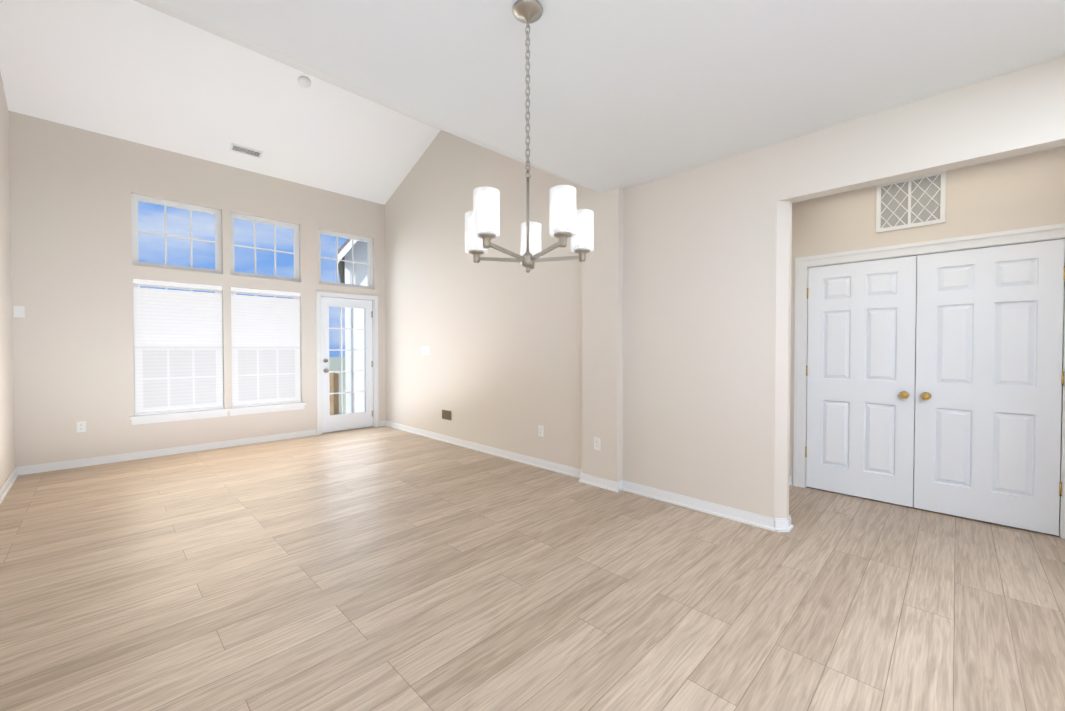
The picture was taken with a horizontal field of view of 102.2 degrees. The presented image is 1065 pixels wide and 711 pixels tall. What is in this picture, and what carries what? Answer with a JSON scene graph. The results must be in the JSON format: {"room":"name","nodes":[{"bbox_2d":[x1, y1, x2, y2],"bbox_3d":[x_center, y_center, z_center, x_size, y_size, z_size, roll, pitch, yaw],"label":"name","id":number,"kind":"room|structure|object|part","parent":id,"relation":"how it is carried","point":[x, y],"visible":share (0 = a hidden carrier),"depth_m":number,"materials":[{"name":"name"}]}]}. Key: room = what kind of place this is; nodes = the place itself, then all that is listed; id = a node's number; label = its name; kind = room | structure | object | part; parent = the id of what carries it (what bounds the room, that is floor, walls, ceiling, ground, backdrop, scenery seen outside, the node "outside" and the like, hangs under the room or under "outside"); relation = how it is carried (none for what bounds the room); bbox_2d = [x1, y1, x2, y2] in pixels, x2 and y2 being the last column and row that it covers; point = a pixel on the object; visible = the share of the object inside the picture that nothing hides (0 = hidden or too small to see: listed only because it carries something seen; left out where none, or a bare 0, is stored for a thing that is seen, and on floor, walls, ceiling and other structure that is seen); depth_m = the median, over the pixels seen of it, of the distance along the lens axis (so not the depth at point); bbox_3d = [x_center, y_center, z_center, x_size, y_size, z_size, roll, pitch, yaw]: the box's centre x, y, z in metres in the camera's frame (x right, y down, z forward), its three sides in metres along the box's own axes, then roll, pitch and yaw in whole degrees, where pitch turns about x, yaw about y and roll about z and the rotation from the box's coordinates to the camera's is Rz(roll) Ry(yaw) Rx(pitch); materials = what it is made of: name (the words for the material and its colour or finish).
{"room":"empty living room","nodes":[
{"label":"empty living room","id":0,"kind":"room"},
{"bbox_2d":[0,72,14,488],"bbox_3d":[-1.967,-0.970,0.947,9.220,4.450,0.200,1,1,45],"label":"wall","id":1,"kind":"structure","parent":0,"point":[7,449],"depth_m":3.98,"materials":[{"name":"beige paint"}]},
{"bbox_2d":[0,467,18,503],"bbox_3d":[-1.959,1.210,1.124,9.030,0.084,0.034,1,1,45],"label":"baseboard","id":2,"kind":"structure","parent":1,"relation":"attached to","point":[8,484],"depth_m":3.87,"materials":[{"name":"white wood"}]},
{"bbox_2d":[8,110,385,466],"bbox_3d":[-3.867,-1.048,5.723,0.200,4.450,4.320,1,1,45],"label":"wall","id":3,"kind":"structure","parent":0,"point":[74,271],"depth_m":4.75,"materials":[{"name":"beige paint"}]},
{"bbox_2d":[14,306,24,317],"bbox_3d":[-5.136,-0.439,4.295,0.017,0.115,0.070,1,1,45],"label":"light switch","id":4,"kind":"object","parent":3,"relation":"attached to","point":[19,311],"visible":1,"depth_m":4.30,"materials":[{"name":"white plastic"}]},
{"bbox_2d":[76,421,85,431],"bbox_3d":[-4.847,0.766,4.612,0.009,0.115,0.070,1,1,45],"label":"electrical outlet","id":5,"kind":"object","parent":3,"relation":"attached to","point":[81,426],"visible":1,"depth_m":4.61,"materials":[{"name":"white plastic"}]},
{"bbox_2d":[131,194,221,273],"bbox_3d":[-4.335,-1.450,5.258,0.070,0.830,0.850,1,1,45],"label":"transom window","id":6,"kind":"structure","parent":3,"relation":"in","point":[135,198],"depth_m":5.21,"materials":[{"name":"white"}]},
{"bbox_2d":[132,279,222,414],"bbox_3d":[-4.335,-0.098,5.280,0.070,1.574,0.850,1,1,45],"label":"window","id":7,"kind":"structure","parent":3,"relation":"in","point":[172,287],"depth_m":5.12,"materials":[{"name":"white plastic"}]},
{"bbox_2d":[133,279,223,415],"bbox_3d":[-4.280,-0.098,5.226,0.060,1.567,0.838,1,1,45],"label":"window blind","id":8,"kind":"object","parent":7,"relation":"attached to","point":[178,349],"visible":0.88,"depth_m":5.20,"materials":[{"name":"white plastic"}]},
{"bbox_2d":[130,408,228,424],"bbox_3d":[-4.267,0.738,5.227,0.120,0.096,0.930,1,1,45],"label":"window sill","id":9,"kind":"structure","parent":3,"relation":"attached to","point":[166,417],"depth_m":5.17,"materials":[{"name":"white wood"}]},
{"bbox_2d":[17,421,385,474],"bbox_3d":[-3.791,1.136,5.684,0.034,0.084,3.942,1,1,45],"label":"baseboard","id":10,"kind":"structure","parent":3,"relation":"attached to","point":[47,467],"depth_m":5.04,"materials":[{"name":"white wood"}]},
{"bbox_2d":[230,212,298,281],"bbox_3d":[-3.684,-1.461,5.915,0.070,0.830,0.840,1,1,45],"label":"transom window","id":11,"kind":"structure","parent":3,"relation":"in","point":[295,228],"depth_m":5.89,"materials":[{"name":"white"}]},
{"bbox_2d":[231,291,299,405],"bbox_3d":[-3.684,-0.109,5.938,0.070,1.574,0.840,1,1,45],"label":"window","id":12,"kind":"structure","parent":3,"relation":"in","point":[270,295],"depth_m":5.89,"materials":[{"name":"white plastic"}]},
{"bbox_2d":[231,287,300,407],"bbox_3d":[-3.630,-0.109,5.884,0.060,1.567,0.828,1,1,45],"label":"window blind","id":13,"kind":"object","parent":12,"relation":"attached to","point":[265,343],"visible":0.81,"depth_m":5.86,"materials":[{"name":"white plastic"}]},
{"bbox_2d":[228,402,305,415],"bbox_3d":[-3.616,0.727,5.884,0.120,0.096,0.920,1,1,45],"label":"window sill","id":14,"kind":"structure","parent":3,"relation":"attached to","point":[264,408],"depth_m":5.84,"materials":[{"name":"white wood"}]},
{"bbox_2d":[318,229,372,288],"bbox_3d":[-2.921,-1.473,6.687,0.070,0.830,0.850,1,1,45],"label":"transom window","id":15,"kind":"structure","parent":3,"relation":"in","point":[357,238],"depth_m":6.71,"materials":[{"name":"white wood"}]},
{"bbox_2d":[321,297,372,432],"bbox_3d":[-2.851,0.136,6.649,0.119,2.026,0.798,1,1,45],"label":"entry door","id":16,"kind":"structure","parent":3,"relation":"in","point":[342,421],"depth_m":6.65,"materials":[{"name":"white paint"}]},
{"bbox_2d":[316,291,378,434],"bbox_3d":[-2.906,0.104,6.698,0.221,2.116,0.942,1,1,45],"label":"door frame","id":17,"kind":"structure","parent":3,"relation":"attached to","point":[318,357],"depth_m":6.57,"materials":[{"name":"white wood"}]},
{"bbox_3d":[-2.914,0.129,6.705,0.201,2.065,0.840,1,1,45],"label":"entry door jamb","id":18,"kind":"part","parent":17,"relation":"part of","materials":[{"name":"white wood"}]},
{"bbox_2d":[0,0,440,204],"bbox_3d":[-3.284,-2.740,5.119,1.840,0.767,4.320,1,1,45],"label":"ceiling","id":19,"kind":"structure","parent":0,"point":[133,71],"depth_m":4.56,"materials":[{"name":"white paint"}]},
{"bbox_2d":[230,143,262,157],"bbox_3d":[-3.581,-2.560,5.374,0.120,0.053,0.330,1,1,45],"label":"ceiling vent","id":20,"kind":"object","parent":19,"relation":"in","point":[245,150],"visible":1,"depth_m":5.37,"materials":[{"name":"white plastic"}]},
{"bbox_2d":[298,76,310,87],"bbox_3d":[-2.509,-3.006,4.728,0.128,0.072,0.132,1,1,45],"label":"smoke detector","id":21,"kind":"object","parent":19,"relation":"attached to","point":[304,81],"visible":0.98,"depth_m":4.70,"materials":[{"name":"white plastic"}]},
{"bbox_2d":[0,426,1064,710],"bbox_3d":[-0.167,1.253,2.945,9.420,0.060,5.520,1,1,45],"label":"floor","id":22,"kind":"structure","parent":0,"point":[384,568],"depth_m":2.22,"materials":[{"name":"brown wood"}]},
{"bbox_2d":[322,426,373,433],"bbox_3d":[-2.914,1.156,6.723,0.200,0.011,0.800,1,1,45],"label":"threshold","id":23,"kind":"object","parent":22,"relation":"on","point":[348,430],"visible":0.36,"depth_m":6.65,"materials":[{"name":"silver metal"}]},
{"bbox_2d":[134,0,1064,192],"bbox_3d":[0.487,-2.266,2.241,7.580,1.620,5.520,1,1,45],"label":"ceiling","id":24,"kind":"structure","parent":0,"point":[625,94],"depth_m":2.13,"materials":[{"name":"white paint"}]},
{"bbox_2d":[465,0,593,272],"bbox_3d":[-0.026,-0.899,1.791,0.564,1.100,0.555,1,1,45],"label":"chandelier","id":25,"kind":"object","parent":24,"relation":"hanging from","point":[482,224],"visible":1,"depth_m":1.78,"materials":[{"name":"white glass"}]},
{"bbox_2d":[582,186,622,481],"bbox_3d":[0.644,-0.222,3.969,0.400,2.855,0.091,1,1,45],"label":"wall","id":26,"kind":"structure","parent":0,"point":[602,342],"depth_m":3.90,"materials":[{"name":"beige paint"}]},
{"bbox_2d":[594,437,599,450],"bbox_3d":[0.595,0.816,3.964,0.070,0.115,0.009,1,1,45],"label":"outlet","id":27,"kind":"object","parent":26,"relation":"attached to","point":[596,443],"visible":1,"depth_m":3.96,"materials":[{"name":"white plastic"}]},
{"bbox_2d":[385,56,1064,516],"bbox_3d":[0.856,-0.969,3.943,9.020,4.350,0.210,1,1,45],"label":"wall","id":28,"kind":"structure","parent":0,"point":[697,319],"depth_m":3.60,"materials":[{"name":"beige paint"}]},
{"bbox_2d":[422,347,429,354],"bbox_3d":[-1.522,-0.064,6.165,0.188,0.101,0.017,1,1,45],"label":"switch plate","id":29,"kind":"object","parent":28,"relation":"attached to","point":[425,350],"visible":1,"depth_m":6.16,"materials":[{"name":"white plastic"}]},
{"bbox_2d":[442,410,450,419],"bbox_3d":[-1.170,0.808,5.835,0.220,0.125,0.011,1,1,45],"label":"air vent","id":30,"kind":"object","parent":28,"relation":"in","point":[446,414],"visible":1,"depth_m":5.83,"materials":[{"name":"brown metal"}]},
{"bbox_2d":[538,425,543,436],"bbox_3d":[0.089,0.806,4.591,0.070,0.115,0.009,1,1,45],"label":"electrical outlet","id":31,"kind":"object","parent":28,"relation":"attached to","point":[540,430],"visible":1,"depth_m":4.59,"materials":[{"name":"white plastic"}]},
{"bbox_2d":[385,421,792,530],"bbox_3d":[1.179,1.159,4.296,9.030,0.084,1.324,1,1,45],"label":"baseboard","id":32,"kind":"structure","parent":28,"relation":"attached to","point":[753,519],"depth_m":3.84,"materials":[{"name":"white wood"}]},
{"bbox_2d":[771,201,791,517],"bbox_3d":[1.747,0.076,3.015,0.083,2.291,0.120,1,1,45],"label":"wall","id":33,"kind":"structure","parent":0,"point":[781,332],"depth_m":2.99,"materials":[{"name":"beige paint"}]},
{"bbox_2d":[774,518,789,531],"bbox_3d":[1.735,1.180,2.987,0.088,0.084,0.035,0,1,0],"label":"baseboard","id":34,"kind":"structure","parent":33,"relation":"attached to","point":[780,524],"depth_m":2.99,"materials":[{"name":"white wood"}]},
{"bbox_2d":[789,146,1064,482],"bbox_3d":[3.097,-0.180,3.434,2.300,2.790,0.200,1,1,45],"label":"wall","id":35,"kind":"structure","parent":0,"point":[1018,192],"depth_m":3.20,"materials":[{"name":"beige paint"}]},
{"bbox_2d":[805,256,916,506],"bbox_3d":[2.742,0.205,3.637,0.740,1.988,0.098,1,1,45],"label":"closet door","id":36,"kind":"structure","parent":35,"relation":"in","point":[860,370],"depth_m":3.62,"materials":[{"name":"white paint"}]},
{"bbox_2d":[876,171,945,232],"bbox_3d":[2.976,-1.207,3.388,0.410,0.395,0.012,1,1,45],"label":"air vent","id":37,"kind":"object","parent":35,"relation":"in","point":[912,202],"visible":0.94,"depth_m":3.38,"materials":[{"name":"white metal"}]},
{"bbox_2d":[793,223,1064,538],"bbox_3d":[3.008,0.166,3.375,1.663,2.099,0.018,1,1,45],"label":"trim","id":38,"kind":"structure","parent":35,"relation":"attached to","point":[802,264],"depth_m":3.69,"materials":[{"name":"white wood"}]},
{"bbox_2d":[914,239,1064,535],"bbox_3d":[3.272,0.214,3.113,0.740,1.988,0.098,1,1,45],"label":"closet door","id":39,"kind":"structure","parent":35,"relation":"in","point":[989,371],"depth_m":3.10,"materials":[{"name":"white paint"}]},
{"label":"outside","id":40,"kind":"structure","parent":0,"visible":0},
{"bbox_2d":[329,357,345,413],"bbox_3d":[-23.954,1.009,37.641,73.160,0.100,100.000,1,1,45],"label":"ground","id":41,"kind":"structure","parent":40,"point":[335,361],"depth_m":32.15,"materials":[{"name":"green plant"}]},
{"bbox_2d":[329,372,338,414],"bbox_3d":[-7.400,0.897,8.072,6.850,1.075,0.170,0,1,-23],"label":"fence","id":42,"kind":"object","parent":41,"relation":"on","point":[334,400],"depth_m":9.39,"materials":[{"name":"brown wood"}]},
{"bbox_2d":[338,239,367,412],"bbox_3d":[-1.611,-3.532,15.028,9.320,9.705,9.720,0,1,-23],"label":"neighbouring house","id":43,"kind":"structure","parent":41,"relation":"on","point":[358,257],"depth_m":9.26,"materials":[{"name":"white"}]}
]}

